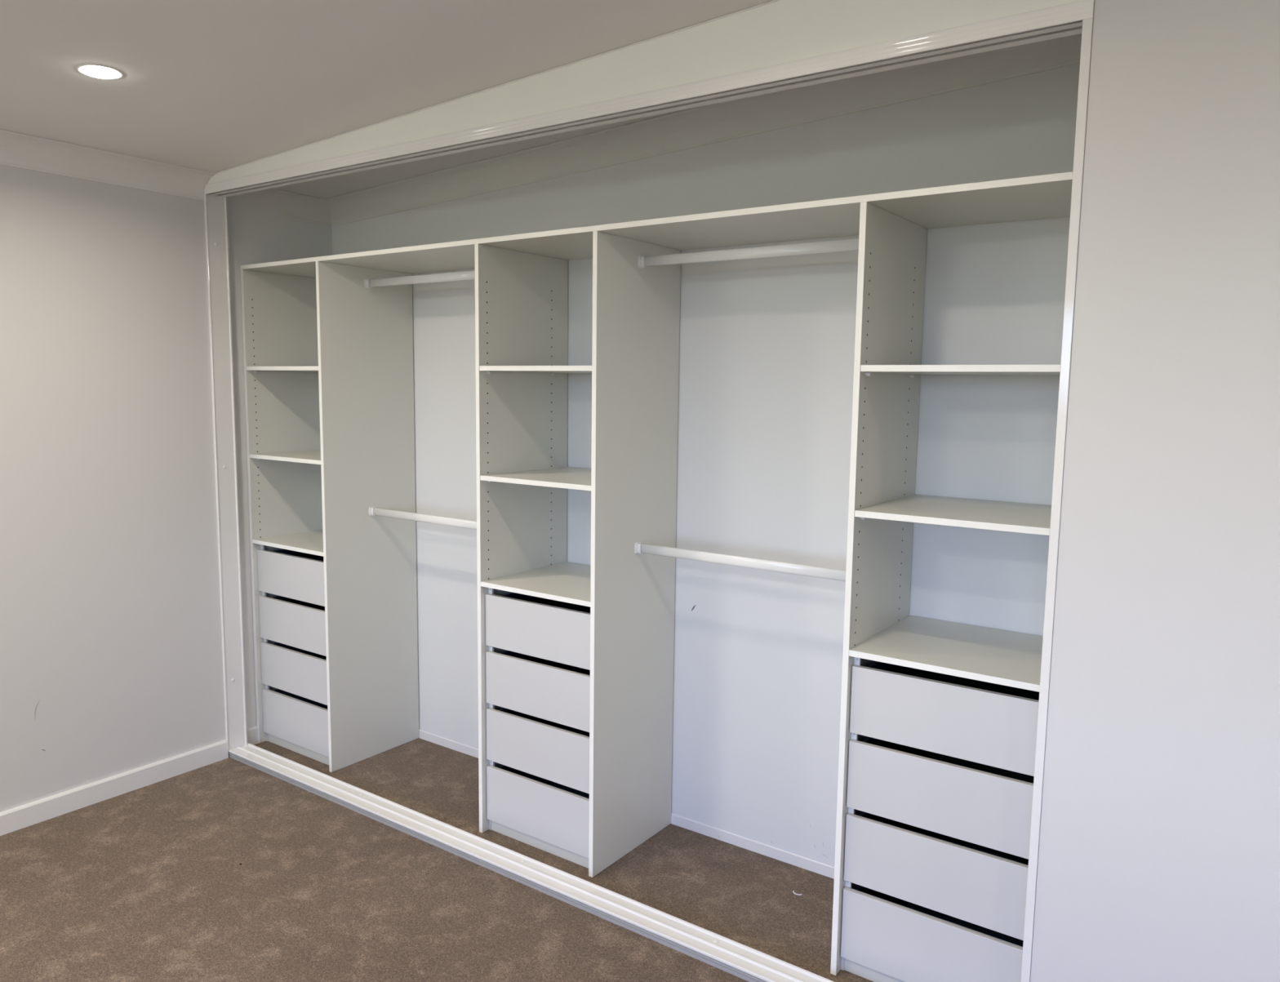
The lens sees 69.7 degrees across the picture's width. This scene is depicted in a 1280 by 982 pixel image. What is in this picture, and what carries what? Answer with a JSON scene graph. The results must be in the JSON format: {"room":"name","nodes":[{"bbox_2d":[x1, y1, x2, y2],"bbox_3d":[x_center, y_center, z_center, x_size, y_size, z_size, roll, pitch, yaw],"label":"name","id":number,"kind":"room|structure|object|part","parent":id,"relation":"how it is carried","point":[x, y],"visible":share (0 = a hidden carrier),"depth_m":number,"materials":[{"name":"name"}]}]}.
{"room":"bedroom","nodes":[
{"label":"bedroom","id":0,"kind":"room"},
{"bbox_2d":[0,164,332,812],"bbox_3d":[-2.875,0.105,2.063,0.240,2.266,5.100,5,8,35],"label":"wall","id":1,"kind":"structure","parent":0,"point":[111,658],"depth_m":3.26,"materials":[{"name":"paint"}]},
{"bbox_2d":[0,128,214,200],"bbox_3d":[-2.846,-0.949,1.685,0.078,0.092,4.301,5,8,35],"label":"crown molding","id":2,"kind":"structure","parent":1,"relation":"attached to","point":[20,150],"depth_m":3.13,"materials":[{"name":"paint"}]},
{"bbox_2d":[0,739,228,835],"bbox_3d":[-2.901,1.221,1.952,0.016,0.073,4.297,5,8,35],"label":"baseboard","id":3,"kind":"structure","parent":1,"relation":"attached to","point":[28,815],"depth_m":3.32,"materials":[{"name":"paint"}]},
{"bbox_2d":[204,193,247,750],"bbox_3d":[-1.622,-0.038,3.608,0.013,2.180,0.084,5,8,35],"label":"door frame","id":4,"kind":"structure","parent":1,"relation":"attached to","point":[215,206],"depth_m":3.60,"materials":[{"name":"white paint"}]},
{"bbox_2d":[246,725,258,745],"bbox_3d":[-1.619,1.022,3.820,0.012,0.073,0.068,5,8,35],"label":"baseboard","id":5,"kind":"structure","parent":1,"relation":"attached to","point":[252,734],"depth_m":3.83,"materials":[{"name":"paint"}]},
{"bbox_2d":[228,187,331,226],"bbox_3d":[-1.450,-1.165,3.734,0.078,0.092,0.518,5,8,35],"label":"crown molding","id":6,"kind":"structure","parent":1,"relation":"attached to","point":[300,206],"depth_m":3.79,"materials":[{"name":"paint"}]},
{"bbox_2d":[0,0,773,199],"bbox_3d":[-0.709,-1.003,0.497,5.400,0.371,5.250,5,8,35],"label":"ceiling","id":7,"kind":"structure","parent":0,"point":[211,86],"depth_m":2.36,"materials":[{"name":"paint"}]},
{"bbox_2d":[75,63,124,79],"bbox_3d":[-1.406,-1.089,2.397,0.109,0.012,0.109,5,8,35],"label":"recessed light","id":8,"kind":"object","parent":7,"relation":"in","point":[97,71],"visible":1,"depth_m":2.38,"materials":[{"name":"white plastic"}]},
{"bbox_2d":[0,737,872,981],"bbox_3d":[-0.741,1.471,0.782,5.400,0.100,5.250,5,8,35],"label":"floor","id":9,"kind":"structure","parent":0,"point":[148,883],"depth_m":2.72,"materials":[{"name":"carpet"}]},
{"bbox_2d":[240,261,418,772],"bbox_3d":[-1.260,0.090,3.778,0.500,1.942,0.440,5,8,35],"label":"tower","id":10,"kind":"object","parent":9,"relation":"on","point":[328,357],"visible":0.99,"depth_m":3.69,"materials":[{"name":"white laminate"}]},
{"bbox_3d":[-1.458,0.071,3.917,0.015,1.942,0.438,5,8,35],"label":"panel","id":11,"kind":"part","parent":10,"relation":"part of","materials":[{"name":"white laminate"}]},
{"bbox_2d":[247,369,318,371],"bbox_3d":[-1.252,-0.491,3.712,0.467,0.015,0.437,5,8,35],"label":"shelf","id":12,"kind":"object","parent":10,"relation":"attached to","point":[247,370],"depth_m":3.65,"materials":[{"name":"white laminate"}]},
{"bbox_2d":[253,449,320,460],"bbox_3d":[-1.257,-0.143,3.752,0.467,0.015,0.437,5,8,35],"label":"shelf","id":13,"kind":"object","parent":10,"relation":"attached to","point":[258,455],"depth_m":3.69,"materials":[{"name":"white laminate"}]},
{"bbox_2d":[253,529,323,552],"bbox_3d":[-1.261,0.204,3.792,0.469,0.015,0.437,5,8,35],"label":"shelf","id":14,"kind":"object","parent":10,"relation":"attached to","point":[298,540],"depth_m":3.75,"materials":[{"name":"white laminate"}]},
{"bbox_3d":[-1.375,0.342,3.648,0.463,0.172,0.016,5,8,35],"label":"drawer","id":15,"kind":"part","parent":10,"relation":"part of","materials":[{"name":"white laminate"}]},
{"bbox_3d":[-1.378,0.536,3.671,0.463,0.174,0.016,5,8,35],"label":"drawer","id":16,"kind":"part","parent":10,"relation":"part of","materials":[{"name":"white laminate"}]},
{"bbox_3d":[-1.380,0.731,3.693,0.463,0.176,0.016,5,8,35],"label":"drawer","id":17,"kind":"part","parent":10,"relation":"part of","materials":[{"name":"white laminate"}]},
{"bbox_3d":[-1.383,0.935,3.717,0.463,0.186,0.016,5,8,35],"label":"drawer","id":18,"kind":"part","parent":10,"relation":"part of","materials":[{"name":"white laminate"}]},
{"bbox_3d":[-1.062,0.108,3.640,0.015,1.942,0.438,5,8,35],"label":"panel","id":19,"kind":"part","parent":10,"relation":"part of","materials":[{"name":"white laminate"}]},
{"bbox_2d":[364,270,475,288],"bbox_3d":[-0.720,-0.766,3.301,0.798,0.036,0.034,5,8,35],"label":"hanging rail","id":20,"kind":"object","parent":10,"relation":"attached to","point":[464,275],"visible":0.7,"depth_m":3.35,"materials":[{"name":"white metal"}]},
{"bbox_2d":[368,506,476,529],"bbox_3d":[-0.731,0.110,3.402,0.798,0.036,0.034,5,8,35],"label":"hanging rail","id":21,"kind":"object","parent":10,"relation":"attached to","point":[373,511],"visible":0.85,"depth_m":3.45,"materials":[{"name":"white metal"}]},
{"bbox_2d":[240,171,1072,277],"bbox_3d":[-0.199,-0.784,2.931,3.069,0.015,0.442,5,8,35],"label":"shelf","id":22,"kind":"object","parent":10,"relation":"on","point":[1048,196],"visible":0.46,"depth_m":2.49,"materials":[{"name":"white laminate"}]},
{"bbox_2d":[228,742,833,981],"bbox_3d":[-0.397,1.168,2.873,3.040,0.031,0.095,5,8,35],"label":"door track","id":23,"kind":"object","parent":9,"relation":"on","point":[748,964],"visible":1,"depth_m":2.78,"materials":[{"name":"metal"}]},
{"bbox_2d":[474,231,680,877],"bbox_3d":[-0.206,0.189,3.038,0.488,1.942,0.440,5,8,35],"label":"tower","id":24,"kind":"object","parent":9,"relation":"on","point":[575,660],"visible":0.99,"depth_m":2.95,"materials":[{"name":"white laminate"}]},
{"bbox_3d":[-0.398,0.171,3.174,0.015,1.942,0.438,5,8,35],"label":"panel","id":25,"kind":"part","parent":24,"relation":"part of","materials":[{"name":"white laminate"}]},
{"bbox_2d":[480,466,591,485],"bbox_3d":[-0.203,-0.044,3.012,0.455,0.015,0.437,5,8,35],"label":"shelf","id":26,"kind":"object","parent":24,"relation":"attached to","point":[534,476],"depth_m":2.98,"materials":[{"name":"white laminate"}]},
{"bbox_2d":[481,561,591,601],"bbox_3d":[-0.207,0.302,3.052,0.457,0.015,0.437,5,8,35],"label":"shelf","id":27,"kind":"object","parent":24,"relation":"attached to","point":[561,581],"depth_m":3.02,"materials":[{"name":"white laminate"}]},
{"bbox_3d":[-0.328,1.034,2.977,0.450,0.186,0.016,5,8,35],"label":"drawer","id":28,"kind":"part","parent":24,"relation":"part of","materials":[{"name":"white laminate"}]},
{"bbox_3d":[-0.326,0.830,2.953,0.450,0.176,0.016,5,8,35],"label":"drawer","id":29,"kind":"part","parent":24,"relation":"part of","materials":[{"name":"white laminate"}]},
{"bbox_3d":[-0.323,0.635,2.931,0.450,0.174,0.016,5,8,35],"label":"drawer","id":30,"kind":"part","parent":24,"relation":"part of","materials":[{"name":"white laminate"}]},
{"bbox_3d":[-0.321,0.441,2.908,0.450,0.172,0.016,5,8,35],"label":"drawer","id":31,"kind":"part","parent":24,"relation":"part of","materials":[{"name":"white laminate"}]},
{"bbox_2d":[491,370,591,373],"bbox_3d":[-0.198,-0.392,2.972,0.455,0.015,0.437,5,8,35],"label":"shelf","id":32,"kind":"object","parent":24,"relation":"attached to","point":[492,371],"depth_m":2.99,"materials":[{"name":"white laminate"}]},
{"bbox_3d":[-0.013,0.207,2.903,0.015,1.942,0.438,5,8,35],"label":"panel","id":33,"kind":"part","parent":24,"relation":"part of","materials":[{"name":"white laminate"}]},
{"bbox_2d":[830,201,1060,981],"bbox_3d":[0.836,0.286,2.307,0.500,1.942,0.440,5,8,35],"label":"tower","id":34,"kind":"object","parent":9,"relation":"on","point":[939,718],"visible":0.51,"depth_m":2.26,"materials":[{"name":"white laminate"}]},
{"bbox_2d":[634,541,845,581],"bbox_3d":[0.312,0.208,2.670,0.783,0.036,0.034,5,8,35],"label":"hanging rail","id":35,"kind":"object","parent":34,"relation":"attached to","point":[639,548],"visible":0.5,"depth_m":2.67,"materials":[{"name":"white metal"}]},
{"bbox_2d":[638,238,858,268],"bbox_3d":[0.324,-0.666,2.569,0.783,0.036,0.034,5,8,35],"label":"hanging rail","id":36,"kind":"object","parent":34,"relation":"attached to","point":[844,245],"visible":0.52,"depth_m":2.57,"materials":[{"name":"white metal"}]},
{"bbox_3d":[0.639,0.268,2.446,0.015,1.942,0.438,5,8,35],"label":"panel","id":37,"kind":"part","parent":34,"relation":"part of","materials":[{"name":"white laminate"}]},
{"bbox_3d":[0.714,1.131,2.245,0.463,0.186,0.016,5,8,35],"label":"drawer","id":38,"kind":"part","parent":34,"relation":"part of","materials":[{"name":"white laminate"}]},
{"bbox_3d":[0.717,0.928,2.222,0.463,0.176,0.016,5,8,35],"label":"drawer","id":39,"kind":"part","parent":34,"relation":"part of","materials":[{"name":"white laminate"}]},
{"bbox_3d":[0.719,0.733,2.199,0.463,0.174,0.016,5,8,35],"label":"drawer","id":40,"kind":"part","parent":34,"relation":"part of","materials":[{"name":"white laminate"}]},
{"bbox_3d":[0.722,0.539,2.177,0.463,0.172,0.016,5,8,35],"label":"drawer","id":41,"kind":"part","parent":34,"relation":"part of","materials":[{"name":"white laminate"}]},
{"bbox_2d":[850,615,1043,684],"bbox_3d":[0.835,0.400,2.320,0.469,0.015,0.437,5,8,35],"label":"shelf","id":42,"kind":"object","parent":34,"relation":"attached to","point":[988,655],"depth_m":2.29,"materials":[{"name":"white laminate"}]},
{"bbox_2d":[857,494,1051,528],"bbox_3d":[0.840,0.054,2.280,0.468,0.015,0.437,5,8,35],"label":"shelf","id":43,"kind":"object","parent":34,"relation":"attached to","point":[920,508],"depth_m":2.23,"materials":[{"name":"white laminate"}]},
{"bbox_2d":[866,371,1059,374],"bbox_3d":[0.844,-0.294,2.240,0.468,0.015,0.437,5,8,35],"label":"shelf","id":44,"kind":"object","parent":34,"relation":"attached to","point":[868,372],"depth_m":2.22,"materials":[{"name":"white laminate"}]},
{"bbox_2d":[331,62,1079,866],"bbox_3d":[0.733,-0.041,2.680,5.400,2.506,0.104,5,8,35],"label":"wall","id":45,"kind":"structure","parent":0,"point":[766,344],"depth_m":2.85,"materials":[{"name":"paint"}]},
{"bbox_2d":[418,729,834,879],"bbox_3d":[-0.099,1.116,3.334,3.090,0.036,0.004,5,8,35],"label":"baseboard","id":46,"kind":"structure","parent":45,"relation":"attached to","point":[789,858],"depth_m":3.05,"materials":[{"name":"paint"}]},
{"bbox_2d":[325,33,1081,226],"bbox_3d":[-0.093,-1.137,3.041,3.090,0.234,0.085,5,8,35],"label":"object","id":47,"kind":"structure","parent":45,"relation":"attached to","point":[708,124],"depth_m":2.85,"materials":[{"name":"paint"}]},
{"bbox_2d":[207,0,1279,981],"bbox_3d":[0.483,0.020,2.123,5.160,2.506,0.088,5,8,35],"label":"wall","id":48,"kind":"structure","parent":0,"point":[1159,851],"depth_m":1.72,"materials":[{"name":"paint"}]},
{"bbox_2d":[214,0,779,173],"bbox_3d":[-0.484,-1.135,2.633,2.660,0.127,0.003,5,8,35],"label":"trim","id":49,"kind":"structure","parent":48,"relation":"attached to","point":[773,1],"depth_m":2.50,"materials":[{"name":"white paint"}]},
{"bbox_2d":[204,0,1094,197],"bbox_3d":[-0.376,-1.018,2.611,3.040,0.034,0.077,5,8,35],"label":"door track","id":50,"kind":"object","parent":48,"relation":"attached to","point":[1064,20],"visible":0.92,"depth_m":2.19,"materials":[{"name":"white metal"}]},
{"bbox_2d":[1020,17,1093,981],"bbox_3d":[0.847,0.195,1.876,0.018,2.177,0.084,5,8,35],"label":"door frame","id":51,"kind":"structure","parent":48,"relation":"attached to","point":[1087,24],"depth_m":1.82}
]}

